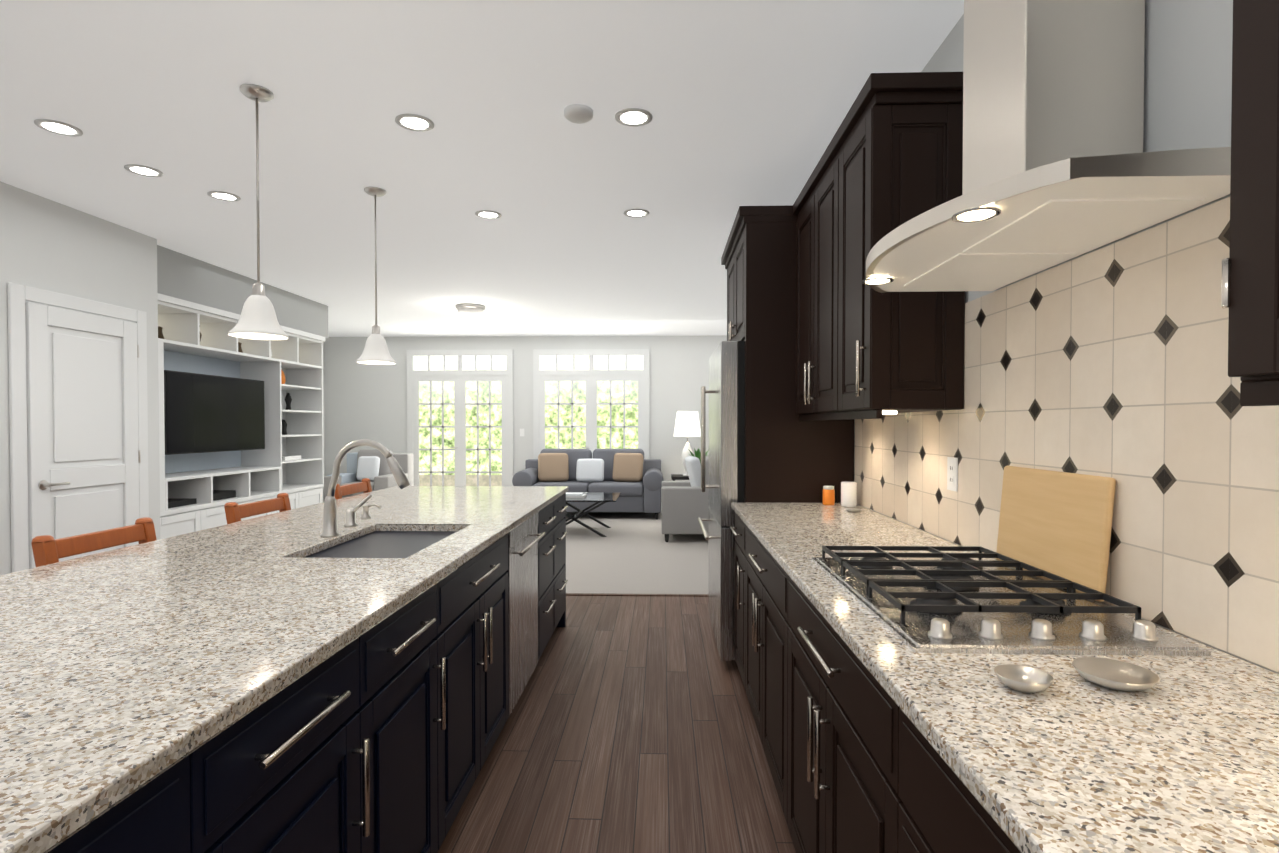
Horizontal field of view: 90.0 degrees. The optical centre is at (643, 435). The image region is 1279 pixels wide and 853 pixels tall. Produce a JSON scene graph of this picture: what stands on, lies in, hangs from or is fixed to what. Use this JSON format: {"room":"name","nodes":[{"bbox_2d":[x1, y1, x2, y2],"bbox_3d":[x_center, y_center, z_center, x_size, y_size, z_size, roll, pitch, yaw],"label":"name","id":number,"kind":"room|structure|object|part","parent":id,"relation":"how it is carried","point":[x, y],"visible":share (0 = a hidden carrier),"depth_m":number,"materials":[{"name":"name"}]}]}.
{"room":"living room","nodes":[
{"label":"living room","id":0,"kind":"room"},
{"bbox_2d":[0,181,159,574],"bbox_3d":[-3.766,-0.057,1.519,0.120,2.700,6.500,0,1,2],"label":"wall","id":1,"kind":"structure","parent":0,"point":[49,245],"depth_m":4.06,"materials":[{"name":"paint"}]},
{"bbox_2d":[7,282,148,572],"bbox_3d":[-3.615,0.184,4.157,0.020,2.137,0.969,0,1,2],"label":"door frame","id":2,"kind":"structure","parent":1,"relation":"in","point":[19,295],"depth_m":3.74,"materials":[{"name":"white wood"}]},
{"bbox_2d":[25,302,140,568],"bbox_3d":[-3.581,0.226,4.163,0.088,2.028,0.787,0,1,2],"label":"door","id":3,"kind":"structure","parent":2,"relation":"attached to","point":[84,459],"depth_m":4.09,"materials":[{"name":"white wood"}]},
{"bbox_2d":[157,245,327,337],"bbox_3d":[-3.897,-1.290,6.082,0.425,0.375,2.650,0,1,2],"label":"wall","id":4,"kind":"structure","parent":0,"point":[186,277],"depth_m":5.63,"materials":[{"name":"paint"}]},
{"bbox_2d":[322,342,324,501],"bbox_3d":[-5.081,-0.168,8.736,0.100,2.700,2.550,0,1,2],"label":"wall","id":5,"kind":"structure","parent":0,"point":[323,415],"depth_m":9.98,"materials":[{"name":"grey paint"}]},
{"bbox_2d":[0,0,963,336],"bbox_3d":[-1.068,-1.486,4.068,8.400,0.080,11.800,0,1,2],"label":"ceiling","id":6,"kind":"structure","parent":0,"point":[746,102],"depth_m":3.05,"materials":[{"name":"paint"}]},
{"bbox_2d":[34,119,82,136],"bbox_3d":[-2.712,-1.426,2.967,0.170,0.006,0.170,0,1,2],"label":"recessed light","id":7,"kind":"object","parent":6,"relation":"in","point":[57,127],"visible":1,"depth_m":2.96,"materials":[{"name":"white"}]},
{"bbox_2d":[124,164,163,176],"bbox_3d":[-2.707,-1.434,3.467,0.170,0.006,0.170,0,1,2],"label":"recessed light","id":8,"kind":"object","parent":6,"relation":"in","point":[143,170],"visible":1,"depth_m":3.46,"materials":[{"name":"white"}]},
{"bbox_2d":[207,191,240,201],"bbox_3d":[-2.525,-1.440,3.852,0.170,0.006,0.170,0,1,2],"label":"recessed light","id":9,"kind":"object","parent":6,"relation":"in","point":[222,195],"visible":1,"depth_m":3.85,"materials":[{"name":"white"}]},
{"bbox_2d":[228,84,288,339],"bbox_3d":[-1.601,-0.918,2.657,0.220,1.012,0.220,0,1,2],"label":"pendant light","id":10,"kind":"object","parent":6,"relation":"hanging from","point":[258,320],"visible":1,"depth_m":2.64,"materials":[{"name":"silver metal"}]},
{"bbox_3d":[-1.601,-0.496,2.663,0.220,0.168,0.220,0,1,2],"label":"lamp shade","id":11,"kind":"part","parent":10,"relation":"part of","materials":[{"name":"white glass"}]},
{"bbox_2d":[356,187,395,364],"bbox_3d":[-1.577,-0.935,3.772,0.220,1.012,0.220,0,1,2],"label":"pendant light","id":12,"kind":"object","parent":6,"relation":"hanging from","point":[375,351],"visible":1,"depth_m":3.74,"materials":[{"name":"silver metal"}]},
{"bbox_3d":[-1.577,-0.513,3.778,0.220,0.168,0.220,0,1,2],"label":"lamp shade","id":13,"kind":"part","parent":12,"relation":"part of","materials":[{"name":"white glass"}]},
{"bbox_2d":[395,113,433,131],"bbox_3d":[-1.042,-1.425,2.917,0.170,0.006,0.170,0,1,2],"label":"recessed light","id":14,"kind":"object","parent":6,"relation":"in","point":[414,122],"visible":1,"depth_m":2.92,"materials":[{"name":"white"}]},
{"bbox_2d":[455,303,485,318],"bbox_3d":[-1.999,-1.425,7.399,0.340,0.144,0.340,0,1,2],"label":"flush-mount light","id":15,"kind":"object","parent":6,"relation":"attached to","point":[469,310],"visible":1,"depth_m":7.29,"materials":[{"name":"white glass"}]},
{"bbox_2d":[475,210,501,218],"bbox_3d":[-1.015,-1.445,4.187,0.170,0.006,0.170,0,1,2],"label":"recessed light","id":16,"kind":"object","parent":6,"relation":"in","point":[487,214],"visible":1,"depth_m":4.19,"materials":[{"name":"white"}]},
{"bbox_2d":[564,104,592,123],"bbox_3d":[-0.285,-1.410,2.815,0.130,0.034,0.130,0,1,2],"label":"smoke detector","id":17,"kind":"object","parent":6,"relation":"attached to","point":[578,113],"visible":1,"depth_m":2.78,"materials":[{"name":"white plastic"}]},
{"bbox_2d":[615,108,652,126],"bbox_3d":[-0.044,-1.425,2.868,0.170,0.006,0.170,0,1,2],"label":"recessed light","id":18,"kind":"object","parent":6,"relation":"in","point":[633,117],"visible":1,"depth_m":2.87,"materials":[{"name":"white"}]},
{"bbox_2d":[623,208,648,217],"bbox_3d":[-0.045,-1.444,4.158,0.170,0.006,0.170,0,1,2],"label":"recessed light","id":19,"kind":"object","parent":6,"relation":"in","point":[636,213],"visible":1,"depth_m":4.16,"materials":[{"name":"white"}]},
{"bbox_2d":[324,335,726,502],"bbox_3d":[-0.894,-0.186,9.936,8.400,2.700,0.100,0,1,2],"label":"wall","id":20,"kind":"structure","parent":0,"point":[365,401],"depth_m":9.91,"materials":[{"name":"paint"}]},
{"bbox_2d":[407,349,513,485],"bbox_3d":[-2.841,-0.081,9.900,1.650,2.490,0.088,0,1,2],"label":"french door","id":21,"kind":"structure","parent":20,"relation":"in","point":[459,417],"depth_m":9.92,"materials":[{"name":"white"}]},
{"bbox_2d":[533,349,648,458],"bbox_3d":[-0.802,-0.080,9.839,1.790,2.490,0.088,0,1,2],"label":"window","id":22,"kind":"structure","parent":20,"relation":"in","point":[592,400],"depth_m":9.86,"materials":[{"name":"white"}]},
{"bbox_2d":[437,595,795,852],"bbox_3d":[-1.333,1.322,1.607,4.980,0.060,6.780,0,1,2],"label":"floor","id":23,"kind":"structure","parent":0,"point":[630,726],"depth_m":2.58,"materials":[{"name":"brown wood"}]},
{"bbox_2d":[31,517,156,566],"bbox_3d":[-1.610,0.792,2.138,0.476,0.982,0.460,0,1,2],"label":"stool","id":24,"kind":"object","parent":23,"relation":"on","point":[47,549],"visible":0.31,"depth_m":2.08,"materials":[{"name":"brown wood"}]},
{"bbox_2d":[224,493,290,523],"bbox_3d":[-1.585,0.779,2.987,0.476,0.982,0.460,0,1,2],"label":"stool","id":25,"kind":"object","parent":23,"relation":"on","point":[235,512],"visible":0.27,"depth_m":2.94,"materials":[{"name":"brown wood"}]},
{"bbox_2d":[32,487,568,852],"bbox_3d":[-1.074,0.840,2.178,1.104,0.885,4.090,0,1,2],"label":"kitchen island","id":26,"kind":"object","parent":23,"relation":"on","point":[332,674],"depth_m":1.44,"materials":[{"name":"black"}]},
{"bbox_2d":[0,487,567,852],"bbox_3d":[-1.131,0.383,2.172,1.158,0.030,4.150,0,1,2],"label":"island countertop","id":27,"kind":"structure","parent":26,"relation":"on","point":[113,663],"depth_m":1.26,"materials":[{"name":"beige stone"}]},
{"bbox_2d":[344,503,375,526],"bbox_3d":[-1.140,0.297,2.557,0.115,0.129,0.052,0,1,2],"label":"soap dispenser","id":28,"kind":"object","parent":27,"relation":"on","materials":[{"name":"silver metal"}]},
{"bbox_2d":[316,439,411,534],"bbox_3d":[-1.008,0.190,2.321,0.326,0.351,0.064,0,1,2],"label":"faucet","id":29,"kind":"object","parent":27,"relation":"on","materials":[{"name":"silver metal"}]},
{"bbox_2d":[304,527,455,554],"bbox_3d":[-0.907,0.494,2.278,0.422,0.221,0.702,0,1,2],"label":"sink","id":30,"kind":"object","parent":27,"relation":"in","point":[381,540],"depth_m":2.37,"materials":[{"name":"grey metal"}]},
{"bbox_2d":[334,478,371,498],"bbox_3d":[-1.558,0.766,3.877,0.476,0.982,0.460,0,1,2],"label":"stool","id":31,"kind":"object","parent":23,"relation":"on","point":[364,485],"visible":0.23,"depth_m":3.86,"materials":[{"name":"brown wood"}]},
{"bbox_2d":[566,593,707,596],"bbox_3d":[-1.222,1.236,4.995,4.760,0.008,0.040,0,1,2],"label":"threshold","id":32,"kind":"structure","parent":23,"relation":"on","point":[615,594],"depth_m":4.96,"materials":[{"name":"brown wood"}]},
{"bbox_2d":[566,511,708,593],"bbox_3d":[-0.967,1.229,7.498,8.400,0.064,5.020,0,1,2],"label":"floor carpet","id":33,"kind":"object","parent":23,"relation":"on","point":[632,553],"depth_m":6.37,"materials":[{"name":"beige carpet"}]},
{"bbox_2d":[158,293,324,538],"bbox_3d":[-3.874,0.063,6.057,0.467,2.320,2.440,0,1,2],"label":"built-in shelf","id":34,"kind":"object","parent":33,"relation":"on","point":[240,421],"visible":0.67,"depth_m":5.91,"materials":[{"name":"white wood"}]},
{"bbox_2d":[164,370,264,454],"bbox_3d":[-3.919,-0.192,5.684,0.335,0.671,1.260,0,1,2],"label":"tv","id":35,"kind":"object","parent":34,"relation":"on","point":[204,414],"depth_m":5.57,"materials":[{"name":"black"}]},
{"bbox_2d":[324,449,412,499],"bbox_3d":[-3.924,0.689,9.195,0.912,0.973,0.912,0,1,2],"label":"armchair","id":36,"kind":"object","parent":33,"relation":"on","point":[372,465],"visible":0.42,"depth_m":9.10,"materials":[{"name":"grey fabric"}]},
{"bbox_2d":[327,452,357,483],"bbox_3d":[-4.197,0.593,9.252,0.362,0.662,0.812,0,1,2],"label":"throw","id":37,"kind":"object","parent":36,"relation":"on","point":[351,477],"depth_m":9.28,"materials":[{"name":"blue fabric"}]},
{"bbox_3d":[-3.922,0.748,9.040,0.480,0.180,0.600,0,1,2],"label":"seat","id":38,"kind":"part","parent":36,"relation":"part of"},
{"bbox_2d":[356,456,379,480],"bbox_3d":[-3.920,0.471,9.116,0.300,0.350,0.120,0,-13,2],"label":"pillow","id":39,"kind":"object","parent":36,"relation":"on","point":[368,466],"depth_m":9.06,"materials":[{"name":"white fabric"}]},
{"bbox_2d":[512,449,662,518],"bbox_3d":[-0.766,0.685,9.378,2.120,0.975,0.935,0,1,2],"label":"sofa","id":40,"kind":"object","parent":33,"relation":"on","point":[634,477],"visible":0.83,"depth_m":9.20,"materials":[{"name":"grey fabric"}]},
{"bbox_2d":[538,453,568,481],"bbox_3d":[-1.312,0.463,9.328,0.440,0.420,0.140,0,-14,-10],"label":"pillow","id":41,"kind":"object","parent":40,"relation":"on","point":[552,467],"depth_m":9.26,"materials":[{"name":"beige fabric"}]},
{"bbox_3d":[-1.162,0.759,9.243,0.775,0.170,0.630,0,1,2],"label":"seat","id":42,"kind":"part","parent":40,"relation":"part of","materials":[{"name":"grey fabric"}]},
{"bbox_2d":[576,459,603,481],"bbox_3d":[-0.769,0.504,9.262,0.400,0.340,0.120,0,-14,2],"label":"pillow","id":43,"kind":"object","parent":40,"relation":"on","point":[587,470],"depth_m":9.21,"materials":[{"name":"white fabric"}]},
{"bbox_3d":[-0.378,0.760,9.220,0.775,0.170,0.630,0,1,2],"label":"seat","id":44,"kind":"part","parent":40,"relation":"part of","materials":[{"name":"grey fabric"}]},
{"bbox_2d":[612,453,643,481],"bbox_3d":[-0.223,0.464,9.296,0.440,0.420,0.140,0,-14,14],"label":"pillow","id":45,"kind":"object","parent":40,"relation":"on","point":[626,467],"depth_m":9.23,"materials":[{"name":"beige fabric"}]},
{"bbox_2d":[566,492,620,536],"bbox_3d":[-0.805,0.950,7.900,1.000,0.490,0.900,0,1,2],"label":"coffee table","id":46,"kind":"object","parent":33,"relation":"on","point":[601,497],"visible":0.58,"depth_m":7.70,"materials":[{"name":"black"}]},
{"bbox_2d":[566,492,586,497],"bbox_3d":[-0.857,0.729,7.823,0.300,0.044,0.250,0,1,2],"label":"books","id":47,"kind":"object","parent":46,"relation":"on","point":[568,494],"depth_m":7.72,"materials":[{"name":"white paper"}]},
{"bbox_2d":[671,474,688,480],"bbox_3d":[0.644,0.875,9.176,0.480,0.600,0.480,0,1,2],"label":"side table","id":48,"kind":"object","parent":33,"relation":"on","point":[674,477],"visible":0.19,"depth_m":8.94,"materials":[{"name":"black"}]},
{"bbox_2d":[674,411,700,475],"bbox_3d":[0.634,0.115,9.175,0.400,0.920,0.400,0,1,2],"label":"lamp","id":49,"kind":"object","parent":48,"relation":"on","point":[687,424],"visible":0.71,"depth_m":9.03,"materials":[{"name":"white fabric"}]},
{"bbox_3d":[0.634,-0.165,9.170,0.400,0.360,0.400,0,1,2],"label":"lamp shade","id":50,"kind":"part","parent":49,"relation":"part of","materials":[{"name":"white fabric"}]},
{"bbox_2d":[688,448,708,463],"bbox_3d":[0.828,0.362,9.036,0.416,0.431,0.373,0,1,2],"label":"plant","id":51,"kind":"object","parent":48,"relation":"on","point":[697,453],"visible":0.19,"depth_m":8.96,"materials":[{"name":"green plant"}]},
{"bbox_2d":[662,456,708,541],"bbox_3d":[0.677,0.723,7.617,0.920,0.953,0.970,0,1,2],"label":"armchair","id":52,"kind":"object","parent":33,"relation":"on","point":[685,505],"visible":0.52,"depth_m":7.14,"materials":[{"name":"grey fabric"}]},
{"bbox_2d":[685,456,705,486],"bbox_3d":[0.618,0.449,7.619,0.120,0.400,0.420,-14,2,-6],"label":"pillow","id":53,"kind":"object","parent":52,"relation":"on","point":[693,465],"depth_m":7.43,"materials":[{"name":"white fabric"}]},
{"bbox_2d":[730,514,737,665],"bbox_3d":[0.778,0.826,3.086,0.624,0.886,0.516,0,1,2],"label":"base cabinet","id":54,"kind":"object","parent":23,"relation":"on","point":[735,531],"depth_m":3.29,"materials":[{"name":"black wood"}]},
{"bbox_2d":[738,518,777,793],"bbox_3d":[0.758,0.837,2.403,0.624,0.886,1.089,0,1,2],"label":"base cabinet","id":55,"kind":"object","parent":23,"relation":"on","point":[757,572],"depth_m":2.43,"materials":[{"name":"black wood"}]},
{"bbox_2d":[698,205,853,660],"bbox_3d":[0.731,0.027,3.856,0.766,2.460,1.032,0,1,2],"label":"tall cabinet","id":56,"kind":"object","parent":23,"relation":"on","point":[766,445],"visible":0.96,"depth_m":3.34,"materials":[{"name":"black wood"}]},
{"bbox_2d":[778,570,869,852],"bbox_3d":[0.731,0.851,1.499,0.624,0.886,0.959,0,1,2],"label":"base cabinet","id":57,"kind":"object","parent":23,"relation":"on","point":[824,694],"depth_m":1.50,"materials":[{"name":"black wood"}]},
{"bbox_2d":[731,502,1278,852],"bbox_3d":[0.719,0.395,1.341,0.638,0.030,3.996,0,1,2],"label":"countertop","id":58,"kind":"structure","parent":57,"relation":"on","point":[1188,762],"depth_m":0.95,"materials":[{"name":"beige stone"}]},
{"bbox_2d":[822,486,834,505],"bbox_3d":[0.937,0.304,3.235,0.060,0.095,0.060,0,1,2],"label":"jar","id":59,"kind":"object","parent":58,"relation":"on","point":[828,495],"visible":1,"depth_m":3.21,"materials":[{"name":"orange glass"}]},
{"bbox_2d":[841,481,856,506],"bbox_3d":[1.026,0.292,3.192,0.075,0.120,0.076,0,1,2],"label":"canister","id":60,"kind":"object","parent":58,"relation":"on","point":[848,493],"visible":1,"depth_m":3.16,"materials":[{"name":"white ceramic"}]},
{"bbox_2d":[845,508,861,511],"bbox_3d":[0.980,0.350,2.984,0.080,0.010,0.080,0,1,2],"label":"plate","id":61,"kind":"object","parent":58,"relation":"on","point":[852,510],"visible":1,"depth_m":2.98,"materials":[{"name":"white ceramic"}]},
{"bbox_2d":[812,546,1210,655],"bbox_3d":[0.746,0.354,1.511,0.510,0.048,0.780,0,1,2],"label":"cooktop","id":62,"kind":"object","parent":58,"relation":"in","point":[936,603],"depth_m":1.31,"materials":[{"name":"silver metal"}]},
{"bbox_2d":[994,664,1053,692],"bbox_3d":[0.580,0.375,0.976,0.079,0.022,0.079,0,1,-7],"label":"dish","id":63,"kind":"object","parent":58,"relation":"on","point":[1020,678],"depth_m":0.99,"materials":[{"name":"silver metal"}]},
{"bbox_2d":[996,466,1115,601],"bbox_3d":[1.025,0.227,1.620,0.039,0.275,0.440,0,1,2],"label":"cutting board","id":64,"kind":"object","parent":58,"relation":"on","point":[1057,523],"visible":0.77,"depth_m":1.56,"materials":[{"name":"brown wood"}]},
{"bbox_2d":[1071,657,1160,690],"bbox_3d":[0.730,0.374,0.991,0.111,0.022,0.111,0,1,-7],"label":"dish","id":65,"kind":"object","parent":58,"relation":"on","point":[1114,674],"depth_m":1.00,"materials":[{"name":"silver metal"}]},
{"bbox_2d":[870,682,1013,852],"bbox_3d":[0.705,0.864,0.624,0.624,0.886,0.909,0,1,2],"label":"base cabinet","id":66,"kind":"object","parent":23,"relation":"on","point":[891,712],"depth_m":0.96,"materials":[{"name":"black wood"}]},
{"bbox_2d":[854,0,1278,673],"bbox_3d":[1.099,-0.054,1.284,0.100,2.700,6.320,0,1,2],"label":"wall","id":67,"kind":"structure","parent":0,"point":[1188,74],"depth_m":1.25,"materials":[{"name":"paint"}]},
{"bbox_2d":[793,72,964,420],"bbox_3d":[0.908,-0.625,2.696,0.343,1.120,1.240,0,1,2],"label":"upper cabinet","id":68,"kind":"object","parent":67,"relation":"attached to","point":[891,159],"visible":1,"depth_m":2.12,"materials":[{"name":"black wood"}]},
{"bbox_2d":[862,0,1230,292],"bbox_3d":[0.801,-0.914,1.490,0.485,0.981,0.900,0,1,2],"label":"range hood","id":69,"kind":"object","parent":67,"relation":"attached to","point":[1060,166],"visible":0.98,"depth_m":1.33,"materials":[{"name":"silver metal"}]},
{"bbox_2d":[855,197,1278,672],"bbox_3d":[1.044,-0.022,1.324,0.010,0.805,3.997,0,1,2],"label":"backsplash","id":70,"kind":"structure","parent":67,"relation":"attached to","point":[1111,360],"depth_m":1.35,"materials":[{"name":"tile"}]},
{"bbox_2d":[947,457,957,491],"bbox_3d":[1.062,0.132,2.198,0.006,0.114,0.070,0,1,2],"label":"outlet","id":71,"kind":"object","parent":70,"relation":"attached to","point":[952,473],"visible":1,"depth_m":2.17,"materials":[{"name":"white plastic"}]},
{"bbox_2d":[1221,0,1278,395],"bbox_3d":[0.860,-0.582,0.499,0.309,1.040,0.554,0,1,2],"label":"upper cabinet","id":72,"kind":"object","parent":67,"relation":"attached to","point":[1250,285],"depth_m":0.75,"materials":[{"name":"black wood"}]}
]}

